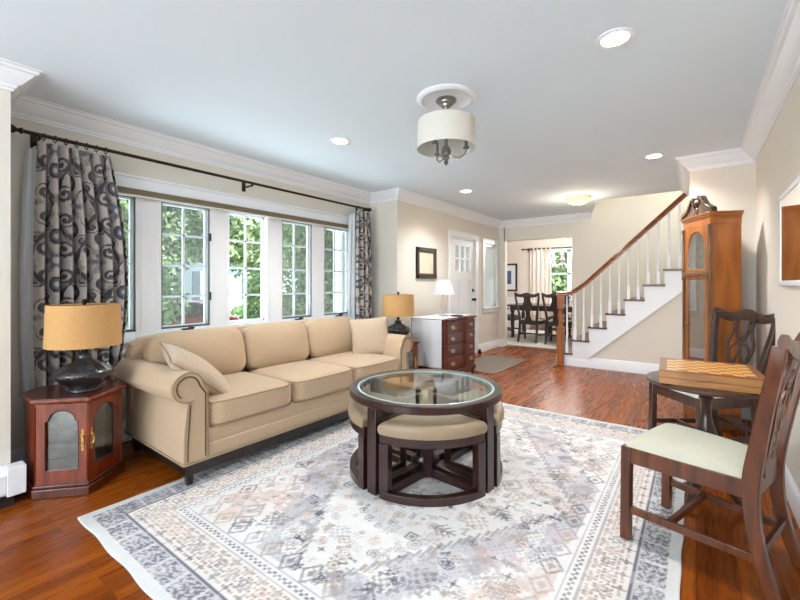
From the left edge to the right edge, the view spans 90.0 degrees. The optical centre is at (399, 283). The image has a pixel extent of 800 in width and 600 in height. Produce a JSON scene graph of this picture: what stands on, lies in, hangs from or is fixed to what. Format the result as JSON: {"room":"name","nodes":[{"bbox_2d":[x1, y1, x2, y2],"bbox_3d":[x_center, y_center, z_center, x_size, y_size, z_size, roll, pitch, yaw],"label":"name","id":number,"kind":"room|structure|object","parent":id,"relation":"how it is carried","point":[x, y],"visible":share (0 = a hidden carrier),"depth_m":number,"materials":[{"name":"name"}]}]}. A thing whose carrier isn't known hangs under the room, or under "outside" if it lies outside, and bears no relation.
{"room":"living room","nodes":[
{"label":"living room","id":0,"kind":"room"},
{"bbox_2d":[0,88,498,465],"bbox_3d":[-2.034,-0.045,3.010,0.590,2.550,12.820,0,0,36],"label":"wall","id":1,"kind":"structure","parent":0,"point":[398,227],"depth_m":5.34,"materials":[{"name":"paint"}]},
{"bbox_2d":[0,460,26,508],"bbox_3d":[-3.841,1.123,-0.012,0.094,0.214,5.711,0,0,36],"label":"baseboard heater","id":2,"kind":"object","parent":1,"relation":"attached to","point":[13,476],"visible":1,"depth_m":2.21,"materials":[{"name":"white paint"}]},
{"bbox_2d":[0,496,13,508],"bbox_3d":[-3.859,1.204,-0.023,0.071,0.053,5.651,0,0,36],"label":"tray","id":3,"kind":"object","parent":2,"relation":"on","point":[5,501],"depth_m":2.20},
{"bbox_2d":[11,422,131,462],"bbox_3d":[-0.910,1.157,4.413,0.486,0.147,4.988,0,0,36],"label":"baseboard","id":4,"kind":"structure","parent":1,"relation":"attached to","point":[17,454],"depth_m":2.65,"materials":[{"name":"white paint"}]},
{"bbox_2d":[11,117,369,449],"bbox_3d":[-1.550,-0.045,4.059,0.120,2.550,3.659,0,0,36],"label":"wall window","id":5,"kind":"structure","parent":1,"relation":"in","point":[20,143],"depth_m":3.13,"materials":[{"name":"paint"}]},
{"bbox_2d":[11,124,371,214],"bbox_3d":[-1.468,-0.960,3.917,0.178,0.090,3.486,0,0,36],"label":"curtain rod","id":6,"kind":"object","parent":5,"relation":"attached to","point":[33,135],"visible":0.87,"depth_m":3.18,"materials":[{"name":"brown metal"}]},
{"bbox_2d":[19,133,127,415],"bbox_3d":[-2.243,0.121,2.791,0.166,2.217,0.583,0,0,36],"label":"curtain","id":7,"kind":"object","parent":6,"relation":"hanging from","point":[72,249],"visible":0.6,"depth_m":2.70,"materials":[{"name":"fabric"}]},
{"bbox_2d":[347,206,371,318],"bbox_3d":[-0.495,0.118,5.144,0.146,2.223,0.366,0,0,43],"label":"curtain","id":8,"kind":"object","parent":6,"relation":"hanging from","point":[363,224],"visible":0.65,"depth_m":5.09,"materials":[{"name":"fabric"}]},
{"bbox_2d":[36,156,356,354],"bbox_3d":[-1.531,-0.155,4.025,0.150,1.410,3.270,0,0,36],"label":"window","id":9,"kind":"structure","parent":5,"relation":"attached to","point":[145,264],"depth_m":3.76,"materials":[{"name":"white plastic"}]},
{"bbox_2d":[117,186,355,230],"bbox_3d":[-1.478,-0.719,3.986,0.033,0.063,3.030,0,0,36],"label":"window blind","id":10,"kind":"object","parent":5,"relation":"attached to","point":[125,191],"visible":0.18,"depth_m":3.70,"materials":[{"name":"beige fabric"}]},
{"bbox_2d":[0,58,591,227],"bbox_3d":[-1.737,-1.157,2.840,1.745,0.125,12.812,0,0,44],"label":"trim","id":11,"kind":"structure","parent":1,"relation":"attached to","point":[17,78],"depth_m":3.48,"materials":[{"name":"white paint"}]},
{"bbox_2d":[416,246,436,278],"bbox_3d":[0.383,-0.300,5.756,0.027,0.442,0.522,0,0,36],"label":"picture frame","id":12,"kind":"object","parent":1,"relation":"attached to","point":[426,258],"visible":1,"depth_m":5.75,"materials":[{"name":"black wood"}]},
{"bbox_2d":[448,229,478,353],"bbox_3d":[1.050,0.185,6.730,0.162,2.090,1.070,0,0,36],"label":"door","id":13,"kind":"structure","parent":1,"relation":"in","point":[465,300],"depth_m":6.76,"materials":[{"name":"white paint"}]},
{"bbox_2d":[482,238,499,312],"bbox_3d":[1.689,-0.152,7.583,0.135,1.365,0.700,0,0,36],"label":"window","id":14,"kind":"structure","parent":1,"relation":"in","point":[488,250],"depth_m":7.58,"materials":[{"name":"white glass"}]},
{"bbox_2d":[479,339,504,351],"bbox_3d":[1.721,1.157,7.478,0.130,0.147,0.930,0,0,36],"label":"baseboard","id":15,"kind":"structure","parent":1,"relation":"attached to","point":[489,345],"depth_m":7.61,"materials":[{"name":"white paint"}]},
{"bbox_2d":[0,0,787,220],"bbox_3d":[-0.576,-1.290,1.869,4.350,0.140,12.920,0,0,36],"label":"ceiling","id":16,"kind":"structure","parent":0,"point":[558,115],"depth_m":2.38,"materials":[{"name":"paint"}]},
{"bbox_2d":[330,137,350,144],"bbox_3d":[-0.510,-1.215,3.413,0.176,0.010,0.176,0,0,36],"label":"recessed light","id":17,"kind":"object","parent":16,"relation":"in","point":[337,140],"visible":1,"depth_m":3.41,"materials":[{"name":"white paint"}]},
{"bbox_2d":[417,84,475,165],"bbox_3d":[0.303,-0.998,2.625,0.384,0.445,0.384,0,0,36],"label":"drum ceiling light","id":18,"kind":"object","parent":16,"relation":"attached to","point":[446,132],"visible":1,"depth_m":2.54,"materials":[{"name":"white fabric"}]},
{"bbox_2d":[459,189,472,192],"bbox_3d":[0.864,-1.215,5.245,0.176,0.010,0.176,0,0,36],"label":"recessed light","id":19,"kind":"object","parent":16,"relation":"in","point":[465,190],"visible":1,"depth_m":5.25,"materials":[{"name":"white paint"}]},
{"bbox_2d":[565,194,590,205],"bbox_3d":[2.500,-1.156,5.614,0.340,0.128,0.340,0,0,36],"label":"flush ceiling light","id":20,"kind":"object","parent":16,"relation":"attached to","point":[581,199],"visible":1,"depth_m":5.51,"materials":[{"name":"white glass"}]},
{"bbox_2d":[595,27,635,49],"bbox_3d":[1.066,-1.215,1.984,0.176,0.010,0.176,0,0,36],"label":"recessed light","id":21,"kind":"object","parent":16,"relation":"in","point":[614,38],"visible":1,"depth_m":1.98,"materials":[{"name":"white paint"}]},
{"bbox_2d":[643,153,664,159],"bbox_3d":[2.418,-1.215,3.809,0.176,0.010,0.176,0,0,36],"label":"recessed light","id":22,"kind":"object","parent":16,"relation":"in","point":[654,155],"visible":1,"depth_m":3.81,"materials":[{"name":"white paint"}]},
{"bbox_2d":[0,328,799,599],"bbox_3d":[0.238,1.290,3.432,6.900,0.120,16.600,0,0,36],"label":"floor","id":23,"kind":"structure","parent":0,"point":[46,553],"depth_m":2.05,"materials":[{"name":"brown wood"}]},
{"bbox_2d":[19,379,125,499],"bbox_3d":[-2.025,0.945,2.506,0.569,0.570,0.473,0,0,36],"label":"cabinet","id":24,"kind":"object","parent":23,"relation":"on","point":[73,442],"visible":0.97,"depth_m":2.38,"materials":[{"name":"brown wood"}]},
{"bbox_2d":[47,421,112,439],"bbox_3d":[-2.026,0.941,2.504,0.461,0.008,0.382,0,0,36],"label":"shelf","id":25,"kind":"object","parent":24,"relation":"attached to","point":[70,428],"depth_m":2.59,"materials":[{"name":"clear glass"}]},
{"bbox_2d":[47,402,112,459],"bbox_3d":[-2.088,0.925,2.550,0.322,0.420,0.395,0,0,36],"label":"cabinet door glass","id":26,"kind":"object","parent":24,"relation":"on","point":[62,429],"depth_m":2.65,"materials":[{"name":"glass"}]},
{"bbox_2d":[43,299,121,393],"bbox_3d":[-1.967,0.376,2.494,0.388,0.568,0.388,0,0,36],"label":"table lamp","id":27,"kind":"object","parent":24,"relation":"on","point":[83,326],"visible":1,"depth_m":2.38,"materials":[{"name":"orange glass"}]},
{"bbox_2d":[77,403,685,599],"bbox_3d":[0.306,1.225,2.641,2.558,0.007,3.258,0,0,36],"label":"area rug","id":28,"kind":"object","parent":23,"relation":"on","point":[288,519],"visible":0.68,"depth_m":2.00,"materials":[{"name":"grey fabric"}]},
{"bbox_2d":[114,317,412,485],"bbox_3d":[-0.965,0.787,3.548,0.976,0.870,2.411,0,0,37],"label":"sofa","id":29,"kind":"object","parent":28,"relation":"on","point":[286,380],"visible":0.84,"depth_m":2.93,"materials":[{"name":"beige fabric"}]},
{"bbox_2d":[143,327,245,374],"bbox_3d":[-1.570,0.557,3.119,0.277,0.411,0.739,0,0,38],"label":"cushion","id":30,"kind":"object","parent":29,"relation":"on","point":[224,348],"depth_m":3.09,"materials":[{"name":"beige fabric"}]},
{"bbox_2d":[160,342,230,393],"bbox_3d":[-1.395,0.605,2.755,0.400,0.387,0.548,0,0,-37],"label":"throw pillow","id":31,"kind":"object","parent":29,"relation":"on","point":[177,358],"visible":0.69,"depth_m":2.61,"materials":[{"name":"beige fabric"}]},
{"bbox_2d":[209,372,290,425],"bbox_3d":[-1.259,0.817,2.950,0.710,0.215,0.649,0,0,38],"label":"seat cushion","id":32,"kind":"object","parent":29,"relation":"on","point":[252,397],"depth_m":2.76,"materials":[{"name":"beige fabric"}]},
{"bbox_2d":[241,321,309,369],"bbox_3d":[-1.139,0.557,3.681,0.277,0.411,0.669,0,0,38],"label":"cushion","id":33,"kind":"object","parent":29,"relation":"on","point":[266,345],"depth_m":3.55,"materials":[{"name":"beige fabric"}]},
{"bbox_2d":[250,360,351,400],"bbox_3d":[-0.861,0.817,3.468,0.710,0.215,0.649,0,0,38],"label":"seat cushion","id":34,"kind":"object","parent":29,"relation":"on","point":[310,380],"depth_m":3.29,"materials":[{"name":"beige fabric"}]},
{"bbox_2d":[304,317,351,357],"bbox_3d":[-0.729,0.557,4.215,0.277,0.411,0.669,0,0,38],"label":"cushion","id":35,"kind":"object","parent":29,"relation":"on","point":[329,336],"depth_m":4.05,"materials":[{"name":"beige fabric"}]},
{"bbox_2d":[309,351,397,381],"bbox_3d":[-0.463,0.817,3.986,0.710,0.215,0.649,0,0,38],"label":"seat cushion","id":36,"kind":"object","parent":29,"relation":"on","point":[361,364],"depth_m":3.84,"materials":[{"name":"beige fabric"}]},
{"bbox_2d":[349,316,387,354],"bbox_3d":[-0.315,0.555,4.212,0.446,0.431,0.189,0,0,-10],"label":"throw pillow","id":37,"kind":"object","parent":29,"relation":"on","point":[369,335],"visible":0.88,"depth_m":4.15,"materials":[{"name":"beige fabric"}]},
{"bbox_2d":[348,390,405,489],"bbox_3d":[-0.218,0.996,2.690,0.467,0.451,0.479,0,0,-44],"label":"stool","id":38,"kind":"object","parent":28,"relation":"on","point":[357,412],"visible":0.58,"depth_m":2.47,"materials":[{"name":"brown wood"}]},
{"bbox_2d":[348,390,401,427],"bbox_3d":[-0.218,0.812,2.659,0.467,0.083,0.477,0,0,39],"label":"cushion","id":39,"kind":"object","parent":38,"relation":"on","point":[357,412],"depth_m":2.50,"materials":[{"name":"beige fabric"}]},
{"bbox_2d":[382,382,457,451],"bbox_3d":[0.168,0.996,3.080,0.479,0.451,0.467,0,0,-44],"label":"stool","id":40,"kind":"object","parent":28,"relation":"on","point":[424,386],"visible":0.12,"depth_m":3.01,"materials":[{"name":"beige leather"}]},
{"bbox_2d":[382,382,457,403],"bbox_3d":[0.169,0.812,3.081,0.477,0.083,0.467,0,0,-44],"label":"cushion","id":41,"kind":"object","parent":40,"relation":"on","point":[424,386],"depth_m":3.02,"materials":[{"name":"beige fabric"}]},
{"bbox_2d":[349,369,502,495],"bbox_3d":[0.170,0.949,2.692,1.012,0.545,1.012,0,0,43],"label":"coffee table","id":42,"kind":"object","parent":28,"relation":"on","point":[411,402],"visible":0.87,"depth_m":2.47,"materials":[{"name":"brown wood"}]},
{"bbox_2d":[377,414,487,506],"bbox_3d":[0.201,0.996,2.304,0.476,0.451,0.468,0,0,39],"label":"stool","id":43,"kind":"object","parent":28,"relation":"on","point":[427,433],"visible":0.92,"depth_m":2.25,"materials":[{"name":"beige leather"}]},
{"bbox_2d":[377,414,487,440],"bbox_3d":[0.203,0.812,2.305,0.477,0.083,0.467,0,0,39],"label":"cushion","id":44,"kind":"object","parent":43,"relation":"on","point":[458,427],"depth_m":2.23,"materials":[{"name":"beige fabric"}]},
{"bbox_2d":[444,389,503,486],"bbox_3d":[0.558,0.996,2.694,0.467,0.451,0.479,0,0,-44],"label":"stool","id":45,"kind":"object","parent":28,"relation":"on","point":[449,458],"visible":0.46,"depth_m":2.55,"materials":[{"name":"brown wood"}]},
{"bbox_2d":[452,389,503,425],"bbox_3d":[0.557,0.812,2.725,0.467,0.083,0.477,0,0,39],"label":"cushion","id":46,"kind":"object","parent":45,"relation":"on","point":[474,394],"depth_m":2.58,"materials":[{"name":"beige fabric"}]},
{"bbox_2d":[408,337,419,381],"bbox_3d":[0.007,0.945,4.816,0.569,0.570,0.473,0,0,36],"label":"table","id":47,"kind":"object","parent":23,"relation":"on","point":[413,361],"visible":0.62,"depth_m":4.65,"materials":[{"name":"brown wood"}]},
{"bbox_2d":[382,292,413,334],"bbox_3d":[-0.021,0.376,4.805,0.388,0.568,0.388,0,0,36],"label":"table lamp","id":48,"kind":"object","parent":47,"relation":"on","point":[397,305],"visible":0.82,"depth_m":4.66,"materials":[{"name":"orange fabric"}]},
{"bbox_2d":[408,350,412,368],"bbox_3d":[-0.056,0.925,4.859,0.322,0.420,0.395,0,0,36],"label":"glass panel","id":49,"kind":"object","parent":47,"relation":"on","point":[410,355],"depth_m":4.95,"materials":[{"name":"glass"}]},
{"bbox_2d":[411,315,475,382],"bbox_3d":[0.608,0.832,5.297,0.526,0.804,0.886,0,0,36],"label":"dresser","id":50,"kind":"object","parent":23,"relation":"on","point":[458,333],"visible":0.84,"depth_m":5.14,"materials":[{"name":"red wood"}]},
{"bbox_2d":[412,313,468,368],"bbox_3d":[0.569,0.724,5.279,0.435,0.604,0.846,0,0,36],"label":"table runner","id":51,"kind":"object","parent":50,"relation":"on","point":[429,332],"visible":0.87,"depth_m":4.93,"materials":[{"name":"white fabric"}]},
{"bbox_2d":[432,280,454,315],"bbox_3d":[0.578,0.184,5.320,0.300,0.475,0.300,0,0,36],"label":"dresser lamp","id":52,"kind":"object","parent":51,"relation":"on","point":[442,287],"visible":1,"depth_m":5.22,"materials":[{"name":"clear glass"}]},
{"bbox_2d":[459,355,525,373],"bbox_3d":[1.404,1.224,6.151,0.680,0.012,1.320,0,0,36],"label":"door mat","id":53,"kind":"object","parent":23,"relation":"on","point":[490,364],"visible":0.72,"depth_m":6.13,"materials":[{"name":"beige fabric"}]},
{"bbox_2d":[507,329,571,348],"bbox_3d":[3.653,1.226,8.804,3.500,0.006,2.900,0,0,36],"label":"dining rug","id":54,"kind":"object","parent":23,"relation":"on","point":[529,341],"visible":0.16,"depth_m":8.66,"materials":[{"name":"beige fabric"}]},
{"bbox_2d":[507,307,518,335],"bbox_3d":[2.540,0.701,9.627,0.599,1.045,0.582,0,0,36],"label":"armchair","id":55,"kind":"object","parent":54,"relation":"on","point":[508,315],"visible":0.11,"depth_m":9.36,"materials":[{"name":"brown wood"}]},
{"bbox_2d":[514,292,545,342],"bbox_3d":[2.806,0.701,8.567,0.526,1.045,0.599,0,0,36],"label":"dining chair","id":56,"kind":"object","parent":54,"relation":"on","point":[527,305],"visible":0.98,"depth_m":8.40,"materials":[{"name":"brown wood"}]},
{"bbox_2d":[507,303,571,337],"bbox_3d":[3.653,0.846,8.804,2.440,0.755,0.960,0,0,36],"label":"dining table","id":57,"kind":"object","parent":54,"relation":"on","point":[513,307],"visible":0.41,"depth_m":9.11,"materials":[{"name":"brown wood"}]},
{"bbox_2d":[541,293,571,345],"bbox_3d":[3.264,0.701,8.228,0.526,1.045,0.599,0,0,36],"label":"dining chair","id":58,"kind":"object","parent":54,"relation":"on","point":[552,322],"visible":0.73,"depth_m":8.09,"materials":[{"name":"brown wood"}]},
{"bbox_2d":[548,291,571,335],"bbox_3d":[3.865,0.701,9.511,0.526,1.045,0.599,0,0,36],"label":"dining chair","id":59,"kind":"object","parent":54,"relation":"on","point":[552,316],"visible":0.25,"depth_m":9.40,"materials":[{"name":"brown wood"}]},
{"bbox_2d":[555,193,686,365],"bbox_3d":[4.015,-0.457,5.608,3.278,3.402,1.204,0,0,36],"label":"staircase","id":60,"kind":"structure","parent":23,"relation":"on","point":[600,334],"depth_m":5.60,"materials":[{"name":"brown wood"}]},
{"bbox_2d":[646,371,759,506],"bbox_3d":[1.702,0.882,2.224,0.574,0.693,0.574,0,0,36],"label":"pedestal table","id":61,"kind":"object","parent":23,"relation":"on","point":[706,396],"visible":0.4,"depth_m":2.17,"materials":[{"name":"brown wood"}]},
{"bbox_2d":[659,357,764,393],"bbox_3d":[1.706,0.498,2.221,0.446,0.072,0.444,0,0,33],"label":"board","id":62,"kind":"object","parent":61,"relation":"on","point":[743,378],"visible":0.91,"depth_m":2.09,"materials":[{"name":"brown wood"}]},
{"bbox_2d":[620,332,799,599],"bbox_3d":[1.442,0.707,1.829,0.526,1.054,0.629,0,1,-35],"label":"chair","id":63,"kind":"object","parent":23,"relation":"on","point":[722,464],"visible":1,"depth_m":1.73,"materials":[{"name":"brown wood"}]},
{"bbox_2d":[680,195,743,430],"bbox_3d":[2.772,0.212,3.579,0.258,2.035,0.484,0,0,10],"label":"grandfather clock","id":64,"kind":"object","parent":23,"relation":"on","point":[711,238],"visible":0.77,"depth_m":3.39,"materials":[{"name":"brown wood"}]},
{"bbox_2d":[648,307,775,442],"bbox_3d":[2.300,0.707,2.960,0.629,1.054,0.526,1,0,-4],"label":"chair","id":65,"kind":"object","parent":23,"relation":"on","point":[692,400],"visible":0.53,"depth_m":2.96,"materials":[{"name":"brown wood"}]},
{"bbox_2d":[456,246,468,271],"bbox_3d":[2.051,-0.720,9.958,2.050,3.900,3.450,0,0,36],"label":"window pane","id":66,"kind":"structure","parent":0,"point":[462,248],"depth_m":8.36,"materials":[{"name":"glass"}]},
{"bbox_2d":[507,237,571,331],"bbox_3d":[4.821,-0.045,10.129,6.100,2.550,0.120,0,0,36],"label":"wall","id":67,"kind":"structure","parent":0,"point":[515,254],"depth_m":11.07,"materials":[{"name":"paint"}]},
{"bbox_2d":[507,263,516,290],"bbox_3d":[3.031,-0.185,11.359,0.608,0.778,0.029,0,0,36],"label":"framed print","id":68,"kind":"object","parent":67,"relation":"attached to","point":[511,268],"visible":0.43,"depth_m":11.26,"materials":[{"name":"paper"}]},
{"bbox_2d":[507,271,510,283],"bbox_3d":[3.033,-0.185,11.361,0.260,0.370,0.002,0,0,36],"label":"print","id":69,"kind":"object","parent":68,"relation":"attached to","point":[508,272],"depth_m":11.32},
{"bbox_2d":[507,297,523,299],"bbox_3d":[3.034,0.410,11.363,1.760,0.080,0.021,0,0,36],"label":"trim","id":70,"kind":"structure","parent":67,"relation":"attached to","point":[508,298],"depth_m":11.22,"materials":[{"name":"white paint"}]},
{"bbox_2d":[507,300,531,328],"bbox_3d":[3.036,0.843,11.365,1.760,0.775,0.015,0,0,36],"label":"wainscot","id":71,"kind":"structure","parent":67,"relation":"attached to","point":[516,322],"depth_m":11.21,"materials":[{"name":"white paint"}]},
{"bbox_2d":[522,247,571,250],"bbox_3d":[4.238,-0.935,10.401,2.160,0.080,0.134,0,0,36],"label":"curtain rod","id":72,"kind":"object","parent":67,"relation":"attached to","point":[553,247],"visible":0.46,"depth_m":10.55,"materials":[{"name":"brown metal"}]},
{"bbox_2d":[530,247,550,328],"bbox_3d":[3.763,0.115,10.700,0.563,2.190,0.073,0,0,36],"label":"curtain","id":73,"kind":"object","parent":72,"relation":"hanging from","point":[540,267],"visible":0.79,"depth_m":10.72,"materials":[{"name":"fabric"}]},
{"bbox_2d":[551,246,571,300],"bbox_3d":[4.418,-0.265,10.384,1.650,1.410,0.090,0,0,36],"label":"window","id":74,"kind":"structure","parent":67,"relation":"in","point":[568,250],"depth_m":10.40,"materials":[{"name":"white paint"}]},
{"bbox_2d":[499,191,689,345],"bbox_3d":[3.814,-0.720,6.583,4.900,3.900,0.120,0,0,36],"label":"wall","id":75,"kind":"structure","parent":0,"point":[614,222],"depth_m":6.72,"materials":[{"name":"paint"}]},
{"bbox_2d":[503,345,556,351],"bbox_3d":[2.576,1.224,7.499,1.260,0.012,0.180,0,0,36],"label":"trim","id":76,"kind":"structure","parent":75,"relation":"attached to","point":[518,347],"depth_m":7.55,"materials":[{"name":"brown wood"}]},
{"bbox_2d":[591,292,681,363],"bbox_3d":[3.311,0.569,5.499,1.338,1.322,0.020,0,0,36],"label":"wall","id":77,"kind":"structure","parent":0,"point":[658,335],"depth_m":5.40,"materials":[{"name":"paint"}]},
{"bbox_2d":[565,357,658,373],"bbox_3d":[3.126,1.154,5.612,1.550,0.152,0.018,0,0,36],"label":"baseboard","id":78,"kind":"structure","parent":77,"relation":"attached to","point":[596,363],"depth_m":5.67,"materials":[{"name":"white paint"}]},
{"bbox_2d":[690,162,755,367],"bbox_3d":[3.486,-0.720,4.387,0.485,3.900,1.600,0,0,36],"label":"wall","id":79,"kind":"structure","parent":0,"point":[727,188],"depth_m":3.65,"materials":[{"name":"paint"}]},
{"bbox_2d":[756,75,799,490],"bbox_3d":[0.279,-0.045,-0.455,0.120,2.550,10.200,0,0,36],"label":"wall","id":80,"kind":"structure","parent":0,"point":[778,162],"depth_m":2.69,"materials":[{"name":"paint"}]},
{"bbox_2d":[674,0,799,197],"bbox_3d":[0.458,-1.157,0.395,0.603,0.125,11.580,0,0,36],"label":"trim","id":81,"kind":"structure","parent":80,"relation":"attached to","point":[782,71],"depth_m":2.57,"materials":[{"name":"white paint"}]},
{"bbox_2d":[741,408,799,528],"bbox_3d":[0.499,1.157,0.365,0.501,0.147,11.580,0,0,36],"label":"baseboard","id":82,"kind":"structure","parent":80,"relation":"attached to","point":[792,491],"depth_m":2.20,"materials":[{"name":"white paint"}]},
{"bbox_2d":[779,175,799,285],"bbox_3d":[2.121,-0.269,2.150,0.015,0.559,0.886,0,0,36],"label":"wall mirror","id":83,"kind":"object","parent":80,"relation":"attached to","point":[789,201],"visible":1,"depth_m":2.23,"materials":[{"name":"white paint"}]},
{"bbox_3d":[3.824,-1.270,8.783,6.100,0.100,3.430,0,0,37],"label":"ceiling","id":84,"kind":"structure","parent":0,"visible":0},
{"bbox_2d":[548,238,571,267],"bbox_3d":[3.575,-0.782,8.799,0.589,0.874,0.589,0,0,-42],"label":"chandelier","id":85,"kind":"object","parent":84,"relation":"hanging from","point":[562,256],"visible":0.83,"depth_m":8.77,"materials":[{"name":"silver metal"}]},
{"bbox_3d":[-6.230,1.970,17.050,6.500,0.020,100.000,0,0,37],"label":"street","id":86,"kind":"object","parent":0,"visible":0},
{"bbox_2d":[162,300,239,324],"bbox_3d":[-7.381,1.250,12.553,1.700,1.420,4.400,0,0,33],"label":"parked car","id":87,"kind":"object","parent":86,"relation":"on","point":[195,315],"visible":0.02,"depth_m":12.48,"materials":[{"name":"red paint"}]},
{"label":"outside","id":88,"kind":"structure","parent":0,"visible":0},
{"bbox_3d":[-10.129,2.080,19.935,80.000,0.200,100.000,0,0,37],"label":"lawn","id":89,"kind":"structure","parent":88,"visible":0},
{"bbox_2d":[119,199,196,328],"bbox_3d":[-5.955,-0.959,7.637,5.486,5.892,4.546,0,0,36],"label":"street tree","id":90,"kind":"object","parent":89,"relation":"on","point":[168,282],"visible":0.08,"depth_m":8.66,"materials":[{"name":"green plant"}]},
{"bbox_2d":[162,209,253,311],"bbox_3d":[-13.159,-1.720,24.666,6.300,7.400,9.800,0,0,36],"label":"house","id":91,"kind":"structure","parent":89,"relation":"on","point":[194,279],"depth_m":22.56,"materials":[{"name":"grey"}]},
{"bbox_2d":[173,271,181,299],"bbox_3d":[-12.471,0.080,20.922,0.060,1.560,2.000,0,0,36],"label":"window","id":92,"kind":"structure","parent":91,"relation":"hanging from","point":[180,273],"depth_m":21.58,"materials":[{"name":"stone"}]},
{"bbox_2d":[192,271,199,298],"bbox_3d":[-10.925,0.080,23.012,0.060,1.560,2.000,0,0,36],"label":"shutter","id":93,"kind":"object","parent":91,"relation":"hanging from","point":[195,274],"depth_m":22.34,"materials":[{"name":"stone"}]},
{"bbox_2d":[237,273,243,297],"bbox_3d":[-9.319,0.080,25.182,0.060,1.560,2.000,0,0,36],"label":"shutter","id":94,"kind":"object","parent":91,"relation":"hanging from","point":[240,285],"depth_m":24.47,"materials":[{"name":"stone"}]},
{"bbox_2d":[120,199,301,281],"bbox_3d":[-5.996,-1.744,9.472,6.590,7.461,6.975,0,0,34],"label":"street tree","id":95,"kind":"object","parent":89,"relation":"on","point":[233,224],"visible":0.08,"depth_m":9.76,"materials":[{"name":"green plant"}]},
{"bbox_2d":[229,305,243,318],"bbox_3d":[-8.157,1.528,21.927,1.314,1.001,2.624,0,0,36],"label":"clipped shrub","id":96,"kind":"object","parent":89,"relation":"on","point":[236,310],"visible":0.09,"depth_m":21.13,"materials":[{"name":"green plant"}]},
{"bbox_2d":[240,264,260,319],"bbox_3d":[-2.676,0.810,7.471,0.655,2.381,0.737,0,0,36],"label":"shrub","id":97,"kind":"object","parent":89,"relation":"on","point":[254,302],"visible":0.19,"depth_m":7.32,"materials":[{"name":"green plant"}]},
{"bbox_2d":[185,211,344,278],"bbox_3d":[-3.127,-1.561,13.261,6.552,7.093,5.747,0,0,36],"label":"street tree","id":98,"kind":"object","parent":89,"relation":"on","point":[201,218],"visible":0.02,"depth_m":12.06,"materials":[{"name":"green plant"}]},
{"bbox_2d":[283,223,344,315],"bbox_3d":[-1.676,0.085,7.627,1.162,3.797,1.395,0,0,36],"label":"shrub","id":99,"kind":"object","parent":89,"relation":"on","point":[300,240],"visible":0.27,"depth_m":7.38,"materials":[{"name":"green plant"}]},
{"bbox_2d":[327,231,344,285],"bbox_3d":[-1.261,-1.338,13.443,3.088,6.657,3.169,0,0,21],"label":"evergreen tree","id":100,"kind":"object","parent":89,"relation":"on","point":[329,231],"visible":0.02,"depth_m":12.51,"materials":[{"name":"green plant"}]},
{"bbox_3d":[0.295,1.668,7.128,1.495,0.625,3.090,0,0,37],"label":"floor","id":101,"kind":"structure","parent":0,"visible":0},
{"bbox_2d":[327,229,344,311],"bbox_3d":[-0.975,0.218,6.382,0.260,2.272,0.260,0,0,36],"label":"porch column","id":102,"kind":"structure","parent":101,"relation":"on","point":[339,236],"depth_m":6.30,"materials":[{"name":"white paint"}]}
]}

